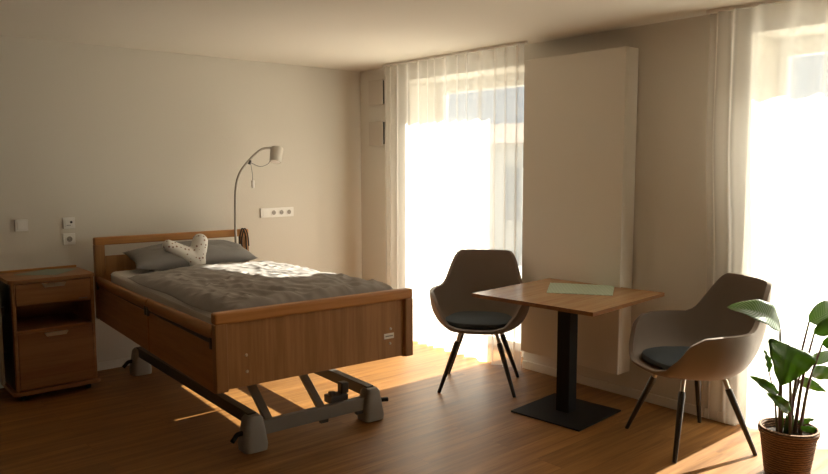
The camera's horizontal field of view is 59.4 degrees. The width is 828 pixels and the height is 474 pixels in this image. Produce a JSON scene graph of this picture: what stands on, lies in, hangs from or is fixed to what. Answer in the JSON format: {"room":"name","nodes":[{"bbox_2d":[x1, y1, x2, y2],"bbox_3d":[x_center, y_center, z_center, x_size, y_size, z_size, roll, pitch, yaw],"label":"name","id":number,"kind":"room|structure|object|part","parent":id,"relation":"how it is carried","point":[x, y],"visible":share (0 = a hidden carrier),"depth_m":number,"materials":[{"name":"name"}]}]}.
{"room":"care facility","nodes":[
{"label":"care facility","id":0,"kind":"room"},
{"bbox_2d":[0,35,361,362],"bbox_3d":[-3.372,-0.170,4.588,8.240,2.687,0.250,-5,7,-40],"label":"wall","id":1,"kind":"structure","parent":0,"point":[118,141],"depth_m":5.62,"materials":[{"name":"beige paint"}]},
{"bbox_2d":[14,219,27,231],"bbox_3d":[-2.703,-0.080,4.997,0.081,0.081,0.017,-5,7,-40],"label":"light switch","id":2,"kind":"object","parent":1,"relation":"attached to","point":[22,224],"visible":1,"depth_m":4.99,"materials":[{"name":"white plastic"}]},
{"bbox_2d":[0,357,130,387],"bbox_3d":[-3.375,1.055,4.529,7.598,0.060,0.014,-5,7,-40],"label":"baseboard","id":3,"kind":"structure","parent":1,"relation":"attached to","point":[105,365],"depth_m":5.46,"materials":[{"name":"white paint"}]},
{"bbox_2d":[62,217,74,228],"bbox_3d":[-2.470,-0.100,5.196,0.081,0.081,0.018,-5,7,-40],"label":"socket","id":4,"kind":"object","parent":1,"relation":"attached to","point":[68,222],"visible":1,"depth_m":5.19,"materials":[{"name":"white plastic"}]},
{"bbox_2d":[63,233,75,244],"bbox_3d":[-2.472,0.015,5.206,0.081,0.081,0.018,-5,7,-40],"label":"power socket","id":5,"kind":"object","parent":1,"relation":"attached to","point":[68,238],"visible":1,"depth_m":5.20,"materials":[{"name":"white plastic"}]},
{"bbox_2d":[260,207,293,217],"bbox_3d":[-1.186,-0.213,6.296,0.325,0.081,0.018,-5,7,-40],"label":"strip","id":6,"kind":"object","parent":1,"relation":"attached to","point":[283,211],"visible":1,"depth_m":6.29,"materials":[{"name":"white plastic"}]},
{"bbox_2d":[0,0,787,71],"bbox_3d":[-0.346,-1.080,1.117,8.040,0.200,8.800,-5,7,-40],"label":"ceiling","id":7,"kind":"structure","parent":0,"point":[350,35],"depth_m":4.48,"materials":[{"name":"beige paint"}]},
{"bbox_2d":[382,41,527,66],"bbox_3d":[0.261,-1.427,5.704,0.024,0.018,1.620,-5,7,-40],"label":"rail","id":8,"kind":"object","parent":7,"relation":"attached to","point":[520,42],"visible":1,"depth_m":5.60,"materials":[{"name":"white plastic"}]},
{"bbox_2d":[385,44,518,370],"bbox_3d":[0.264,-0.245,5.822,0.073,2.356,1.581,-5,7,-40],"label":"curtain","id":9,"kind":"object","parent":8,"relation":"hanging from","point":[479,55],"visible":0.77,"depth_m":5.88,"materials":[{"name":"white fabric"}]},
{"bbox_2d":[706,0,791,13],"bbox_3d":[2.261,-1.204,3.422,0.024,0.018,1.835,-5,7,-40],"label":"rail","id":10,"kind":"object","parent":7,"relation":"attached to","point":[767,2],"visible":1,"depth_m":3.94,"materials":[{"name":"white plastic"}]},
{"bbox_2d":[706,0,827,445],"bbox_3d":[2.317,-0.027,3.586,0.218,2.356,1.796,-5,7,-40],"label":"curtain","id":11,"kind":"object","parent":10,"relation":"hanging from","point":[793,7],"visible":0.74,"depth_m":3.97,"materials":[{"name":"white fabric"}]},
{"bbox_2d":[0,331,827,473],"bbox_3d":[-0.342,1.444,1.367,8.040,0.100,8.800,-5,7,-40],"label":"floor","id":12,"kind":"structure","parent":0,"point":[125,423],"depth_m":4.16,"materials":[{"name":"brown wood"}]},
{"bbox_2d":[0,265,100,400],"bbox_3d":[-2.507,0.637,4.914,0.593,0.811,0.435,-5,7,-40],"label":"nightstand","id":13,"kind":"object","parent":12,"relation":"on","point":[48,330],"visible":1,"depth_m":4.79,"materials":[{"name":"brown wood"}]},
{"bbox_2d":[0,300,7,384],"bbox_3d":[-2.714,0.627,4.754,0.075,0.605,0.365,-5,7,-40],"label":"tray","id":14,"kind":"object","parent":13,"relation":"on","point":[3,303],"depth_m":4.74,"materials":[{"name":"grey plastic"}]},
{"bbox_3d":[-2.624,0.224,5.050,0.518,0.015,0.016,-5,7,-40],"label":"gallery rail","id":15,"kind":"part","parent":13,"relation":"part of","materials":[{"name":"brown wood"}]},
{"bbox_2d":[15,268,76,274],"bbox_3d":[-2.516,0.237,4.963,0.284,0.004,0.298,0,6,0],"label":"cloth","id":16,"kind":"object","parent":13,"relation":"on","point":[45,271],"visible":1,"depth_m":4.92,"materials":[{"name":"fabric"}]},
{"bbox_3d":[-2.486,0.981,4.967,0.536,0.023,0.433,-5,7,-40],"label":"plate","id":17,"kind":"part","parent":13,"relation":"part of","materials":[{"name":"brown wood"}]},
{"bbox_3d":[-2.362,0.357,4.759,0.452,0.136,0.018,-5,7,-40],"label":"drawer","id":18,"kind":"part","parent":13,"relation":"part of","materials":[{"name":"brown wood"}]},
{"bbox_3d":[-2.350,0.310,4.741,0.144,0.023,0.018,-5,7,-40],"label":"handle","id":19,"kind":"part","parent":13,"relation":"part of","materials":[{"name":"silver metal"}]},
{"bbox_3d":[-2.361,0.793,4.803,0.452,0.369,0.018,-5,7,-40],"label":"cabinet door","id":20,"kind":"part","parent":13,"relation":"part of","materials":[{"name":"brown wood"}]},
{"bbox_3d":[-2.350,0.633,4.773,0.144,0.023,0.018,-5,7,-40],"label":"handle","id":21,"kind":"part","parent":13,"relation":"part of","materials":[{"name":"silver metal"}]},
{"bbox_2d":[93,229,412,453],"bbox_3d":[-1.134,0.557,4.682,1.199,1.012,2.235,-4,7,-37],"label":"bed","id":22,"kind":"object","parent":12,"relation":"on","point":[249,347],"visible":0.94,"depth_m":3.94,"materials":[{"name":"brown wood"}]},
{"bbox_3d":[-2.242,0.319,5.191,0.070,0.531,0.050,-4,7,-37],"label":"post","id":23,"kind":"part","parent":22,"relation":"part of","materials":[{"name":"brown wood"}]},
{"bbox_3d":[-1.804,0.327,5.524,1.108,0.448,0.016,-4,7,-37],"label":"headboard","id":24,"kind":"part","parent":22,"relation":"part of","materials":[{"name":"brown wood"}]},
{"bbox_3d":[-1.901,0.357,4.718,0.038,0.078,1.116,-4,7,-37],"label":"grab rail","id":25,"kind":"part","parent":22,"relation":"part of","materials":[{"name":"brown wood"}]},
{"bbox_3d":[-1.899,0.516,4.735,0.020,0.237,1.116,-4,7,-37],"label":"panel","id":26,"kind":"part","parent":22,"relation":"part of","materials":[{"name":"brown wood"}]},
{"bbox_2d":[111,269,211,323],"bbox_3d":[-1.140,0.370,4.648,1.004,0.152,2.079,-4,7,-37],"label":"mattress","id":27,"kind":"object","parent":22,"relation":"on","point":[120,278],"visible":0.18,"depth_m":4.41,"materials":[{"name":"white fabric"}]},
{"bbox_2d":[123,241,191,270],"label":"pillow","id":28,"kind":"object","parent":27,"relation":"on","point":[157,257],"depth_m":5.12,"materials":[{"name":"grey fabric"}]},
{"bbox_2d":[163,234,207,265],"bbox_3d":[-1.639,0.110,5.231,0.328,0.253,0.140,-4,7,-37],"label":"cushion","id":29,"kind":"object","parent":28,"relation":"on","point":[195,254],"visible":0.95,"depth_m":5.21,"materials":[{"name":"fabric"}]},
{"bbox_2d":[206,240,256,263],"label":"pillow","id":30,"kind":"object","parent":27,"relation":"on","point":[218,251],"depth_m":5.41,"materials":[{"name":"grey fabric"}]},
{"bbox_2d":[128,261,392,312],"bbox_3d":[-1.015,0.319,4.553,1.109,0.224,1.780,-4,7,-37],"label":"duvet","id":31,"kind":"object","parent":27,"relation":"on","point":[218,287],"visible":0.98,"depth_m":4.18,"materials":[{"name":"grey fabric"}]},
{"bbox_3d":[-1.805,-0.003,5.492,1.168,0.056,0.050,-4,7,-37],"label":"rail","id":32,"kind":"part","parent":22,"relation":"part of","materials":[{"name":"brown wood"}]},
{"bbox_3d":[-1.252,0.429,3.865,0.038,0.086,0.992,-4,7,-37],"label":"grab rail","id":33,"kind":"part","parent":22,"relation":"part of","materials":[{"name":"brown wood"}]},
{"bbox_3d":[-1.250,0.600,3.883,0.020,0.237,0.992,-4,7,-37],"label":"panel","id":34,"kind":"part","parent":22,"relation":"part of","materials":[{"name":"brown wood"}]},
{"bbox_3d":[-0.925,0.578,3.465,0.062,0.332,0.050,-4,7,-37],"label":"post","id":35,"kind":"part","parent":22,"relation":"part of","materials":[{"name":"brown wood"}]},
{"bbox_3d":[-1.367,0.252,5.851,0.070,0.531,0.050,-4,7,-37],"label":"post","id":36,"kind":"part","parent":22,"relation":"part of","materials":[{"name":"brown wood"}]},
{"bbox_2d":[239,228,248,249],"bbox_3d":[-1.356,0.030,5.789,0.087,0.206,0.023,-4,7,-37],"label":"cable loop","id":37,"kind":"object","parent":22,"relation":"hanging from","point":[243,232],"visible":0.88,"depth_m":5.78,"materials":[{"name":"black rubber"}]},
{"bbox_2d":[234,146,283,242],"bbox_3d":[-1.240,-0.192,5.829,0.440,1.079,0.122,-4,7,-37],"label":"reading lamp","id":38,"kind":"object","parent":22,"relation":"attached to","point":[276,152],"visible":0.84,"depth_m":5.77,"materials":[{"name":"beige metal"}]},
{"bbox_3d":[-1.117,-0.665,5.877,0.107,0.147,0.131,2,6,23],"label":"lamp shade","id":39,"kind":"part","parent":38,"relation":"part of","materials":[{"name":"beige paint"}]},
{"bbox_3d":[-0.974,0.770,4.173,0.045,0.451,0.634,-4,7,-37],"label":"lifting arm","id":40,"kind":"part","parent":22,"relation":"part of","materials":[{"name":"grey metal"}]},
{"bbox_3d":[-0.486,0.353,3.780,1.168,0.058,0.055,-4,7,-37],"label":"rail","id":41,"kind":"part","parent":22,"relation":"part of","materials":[{"name":"brown wood"}]},
{"bbox_3d":[-0.712,0.750,4.370,0.045,0.451,0.634,-4,7,-37],"label":"lifting arm","id":42,"kind":"part","parent":22,"relation":"part of","materials":[{"name":"grey metal"}]},
{"bbox_3d":[-0.487,0.529,3.799,1.108,0.352,0.014,-4,7,-37],"label":"footboard","id":43,"kind":"part","parent":22,"relation":"part of","materials":[{"name":"brown wood"}]},
{"bbox_3d":[-0.454,0.910,4.268,0.130,0.110,0.080,-4,7,-37],"label":"lift motor","id":44,"kind":"part","parent":22,"relation":"part of","materials":[{"name":"grey metal"}]},
{"bbox_3d":[-0.140,0.553,4.055,0.066,0.030,0.005,-4,7,-37],"label":"label plate","id":45,"kind":"part","parent":22,"relation":"part of","materials":[{"name":"silver metal"}]},
{"bbox_3d":[-0.040,0.510,4.133,0.052,0.332,0.050,-4,7,-37],"label":"post","id":46,"kind":"part","parent":22,"relation":"part of","materials":[{"name":"brown wood"}]},
{"bbox_2d":[430,249,529,397],"bbox_3d":[0.464,0.575,5.045,0.691,0.909,0.674,1,6,11],"label":"armchair","id":47,"kind":"object","parent":12,"relation":"on","point":[470,271],"visible":0.96,"depth_m":5.21,"materials":[{"name":"beige plastic"}]},
{"bbox_3d":[0.231,0.875,4.894,0.173,0.343,0.036,-3,6,-28],"label":"leg","id":48,"kind":"part","parent":47,"relation":"part of","materials":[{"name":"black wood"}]},
{"bbox_3d":[0.298,0.840,5.247,0.036,0.343,0.173,-5,7,-40],"label":"leg","id":49,"kind":"part","parent":47,"relation":"part of","materials":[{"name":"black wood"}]},
{"bbox_2d":[445,311,511,329],"bbox_3d":[0.452,0.570,4.984,0.475,0.050,0.430,1,6,11],"label":"seat cushion","id":50,"kind":"object","parent":47,"relation":"on","point":[466,320],"depth_m":4.86,"materials":[{"name":"grey fabric"}]},
{"bbox_3d":[0.616,0.881,4.821,0.036,0.343,0.173,-5,7,-40],"label":"leg","id":51,"kind":"part","parent":47,"relation":"part of","materials":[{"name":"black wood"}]},
{"bbox_3d":[0.684,0.846,5.174,0.173,0.343,0.036,-3,6,-28],"label":"leg","id":52,"kind":"part","parent":47,"relation":"part of","materials":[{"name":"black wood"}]},
{"bbox_2d":[472,278,664,431],"bbox_3d":[0.940,0.711,4.458,0.834,0.745,0.834,5,8,44],"label":"cafe table","id":53,"kind":"object","parent":12,"relation":"on","point":[561,408],"visible":0.98,"depth_m":4.41,"materials":[{"name":"brown wood"}]},
{"bbox_3d":[0.941,1.076,4.494,0.486,0.010,0.486,5,8,44],"label":"plate","id":54,"kind":"part","parent":53,"relation":"part of","materials":[{"name":"black metal"}]},
{"bbox_2d":[547,283,613,295],"bbox_3d":[1.040,0.325,4.548,0.409,0.004,0.380,2,6,17],"label":"table cloth","id":55,"kind":"object","parent":53,"relation":"on","point":[565,288],"visible":1,"depth_m":4.52,"materials":[{"name":"green fabric"}]},
{"bbox_2d":[625,273,771,462],"bbox_3d":[1.552,0.679,3.976,0.674,0.909,0.691,-1,6,-12],"label":"armchair","id":56,"kind":"object","parent":12,"relation":"on","point":[709,340],"visible":0.97,"depth_m":4.04,"materials":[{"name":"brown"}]},
{"bbox_3d":[1.297,0.947,4.151,0.173,0.343,0.036,5,7,39],"label":"leg","id":57,"kind":"part","parent":56,"relation":"part of","materials":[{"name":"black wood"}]},
{"bbox_2d":[642,346,689,369],"bbox_3d":[1.492,0.670,3.963,0.430,0.050,0.475,-1,6,-12],"label":"seat cushion","id":58,"kind":"object","parent":56,"relation":"on","point":[662,357],"depth_m":3.97,"materials":[{"name":"grey fabric"}]},
{"bbox_3d":[1.376,0.985,3.768,0.036,0.343,0.173,3,6,27],"label":"leg","id":59,"kind":"part","parent":56,"relation":"part of","materials":[{"name":"black wood"}]},
{"bbox_3d":[1.651,0.939,4.223,0.036,0.343,0.173,3,6,27],"label":"leg","id":60,"kind":"part","parent":56,"relation":"part of","materials":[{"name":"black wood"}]},
{"bbox_3d":[1.730,0.977,3.841,0.173,0.343,0.036,5,7,39],"label":"leg","id":61,"kind":"part","parent":56,"relation":"part of","materials":[{"name":"black wood"}]},
{"bbox_2d":[727,299,827,473],"bbox_3d":[1.865,0.735,3.542,0.671,0.875,0.274,-2,6,-22],"label":"potted plant","id":62,"kind":"object","parent":12,"relation":"on","point":[788,444],"visible":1,"depth_m":3.49,"materials":[{"name":"green plant"}]},
{"bbox_3d":[1.768,0.812,3.572,0.058,0.301,0.012,2,6,16],"label":"stem","id":63,"kind":"part","parent":62,"relation":"part of","materials":[{"name":"green plant"}]},
{"bbox_3d":[1.766,0.859,3.511,0.012,0.220,0.059,4,7,39],"label":"stem","id":64,"kind":"part","parent":62,"relation":"part of","materials":[{"name":"plant"}]},
{"bbox_3d":[1.796,0.707,3.558,0.022,0.513,0.049,-2,6,-18],"label":"stem","id":65,"kind":"part","parent":62,"relation":"part of","materials":[{"name":"green plant"}]},
{"bbox_3d":[1.831,1.048,3.559,0.274,0.248,0.274,-5,7,-40],"label":"wicker pot","id":66,"kind":"part","parent":62,"relation":"part of","materials":[{"name":"brown wicker"}]},
{"bbox_3d":[1.802,0.901,3.477,0.013,0.144,0.051,3,6,28],"label":"stem","id":67,"kind":"part","parent":62,"relation":"part of","materials":[{"name":"brown plant"}]},
{"bbox_3d":[1.823,0.745,3.518,0.021,0.445,0.044,-5,7,-40],"label":"stem","id":68,"kind":"part","parent":62,"relation":"part of","materials":[{"name":"plant"}]},
{"bbox_3d":[1.893,0.690,3.576,0.114,0.544,0.041,-5,7,-40],"label":"stem","id":69,"kind":"part","parent":62,"relation":"part of","materials":[{"name":"plant"}]},
{"bbox_3d":[1.904,0.717,3.551,0.078,0.494,0.056,-5,7,-40],"label":"stem","id":70,"kind":"part","parent":62,"relation":"part of","materials":[{"name":"plant"}]},
{"bbox_3d":[1.897,0.808,3.519,0.051,0.318,0.016,2,6,17],"label":"stem","id":71,"kind":"part","parent":62,"relation":"part of","materials":[{"name":"plant"}]},
{"bbox_3d":[1.940,0.746,3.557,0.124,0.437,0.019,-2,6,-20],"label":"stem","id":72,"kind":"part","parent":62,"relation":"part of","materials":[{"name":"plant"}]},
{"bbox_2d":[360,0,824,424],"bbox_3d":[2.536,-0.043,3.711,0.440,2.387,8.800,-5,7,-40],"label":"wall","id":73,"kind":"structure","parent":0,"point":[673,230],"depth_m":4.49,"materials":[{"name":"beige paint"}]},
{"bbox_2d":[368,79,383,105],"bbox_3d":[-0.339,-1.306,6.573,0.036,0.225,0.200,-5,7,-40],"label":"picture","id":74,"kind":"object","parent":73,"relation":"in","point":[375,87],"visible":1,"depth_m":6.55,"materials":[{"name":"beige"}]},
{"bbox_2d":[369,121,384,145],"bbox_3d":[-0.338,-0.943,6.609,0.036,0.215,0.200,-5,7,-40],"label":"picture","id":75,"kind":"object","parent":73,"relation":"in","point":[377,128],"visible":1,"depth_m":6.58,"materials":[{"name":"beige"}]},
{"bbox_2d":[439,72,523,351],"bbox_3d":[0.591,-0.212,6.161,0.105,2.247,1.100,-5,7,-40],"label":"window","id":76,"kind":"structure","parent":73,"relation":"in","point":[488,82],"depth_m":6.43,"materials":[{"name":"white"}]},
{"bbox_2d":[521,46,638,374],"bbox_3d":[1.097,-0.179,4.923,0.150,2.073,0.818,-5,7,-40],"label":"wall panel","id":77,"kind":"object","parent":73,"relation":"attached to","point":[580,109],"visible":0.95,"depth_m":4.79,"materials":[{"name":"beige paint"}]},
{"bbox_3d":[1.101,-0.179,4.926,0.116,2.073,0.818,-5,7,-40],"label":"casing","id":78,"kind":"part","parent":77,"relation":"part of","materials":[{"name":"beige paint"}]},
{"bbox_2d":[522,360,734,425],"bbox_3d":[2.371,1.131,3.673,0.014,0.060,8.784,-5,7,-40],"label":"baseboard","id":79,"kind":"structure","parent":73,"relation":"attached to","point":[715,415],"depth_m":4.75,"materials":[{"name":"white paint"}]},
{"bbox_2d":[762,34,825,427],"bbox_3d":[2.535,0.007,3.913,0.105,2.247,1.200,-5,7,-40],"label":"window","id":80,"kind":"structure","parent":73,"relation":"in","point":[808,45],"depth_m":4.32,"materials":[{"name":"white"}]},
{"label":"outside","id":81,"kind":"structure","parent":0,"visible":0},
{"bbox_2d":[780,214,827,305],"bbox_3d":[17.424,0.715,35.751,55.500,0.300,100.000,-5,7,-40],"label":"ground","id":82,"kind":"structure","parent":81,"point":[808,277],"depth_m":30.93,"materials":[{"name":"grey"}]},
{"bbox_2d":[448,123,523,265],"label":"window","id":83,"kind":"structure","parent":82,"relation":"on","point":[504,145],"depth_m":17.37,"materials":[{"name":"white"}]},
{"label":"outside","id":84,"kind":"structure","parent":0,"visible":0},
{"bbox_2d":[448,256,827,413],"bbox_3d":[2.678,0.999,7.117,4.060,0.240,20.000,-5,7,-40],"label":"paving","id":85,"kind":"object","parent":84,"point":[802,312],"depth_m":6.70,"materials":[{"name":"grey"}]}
]}

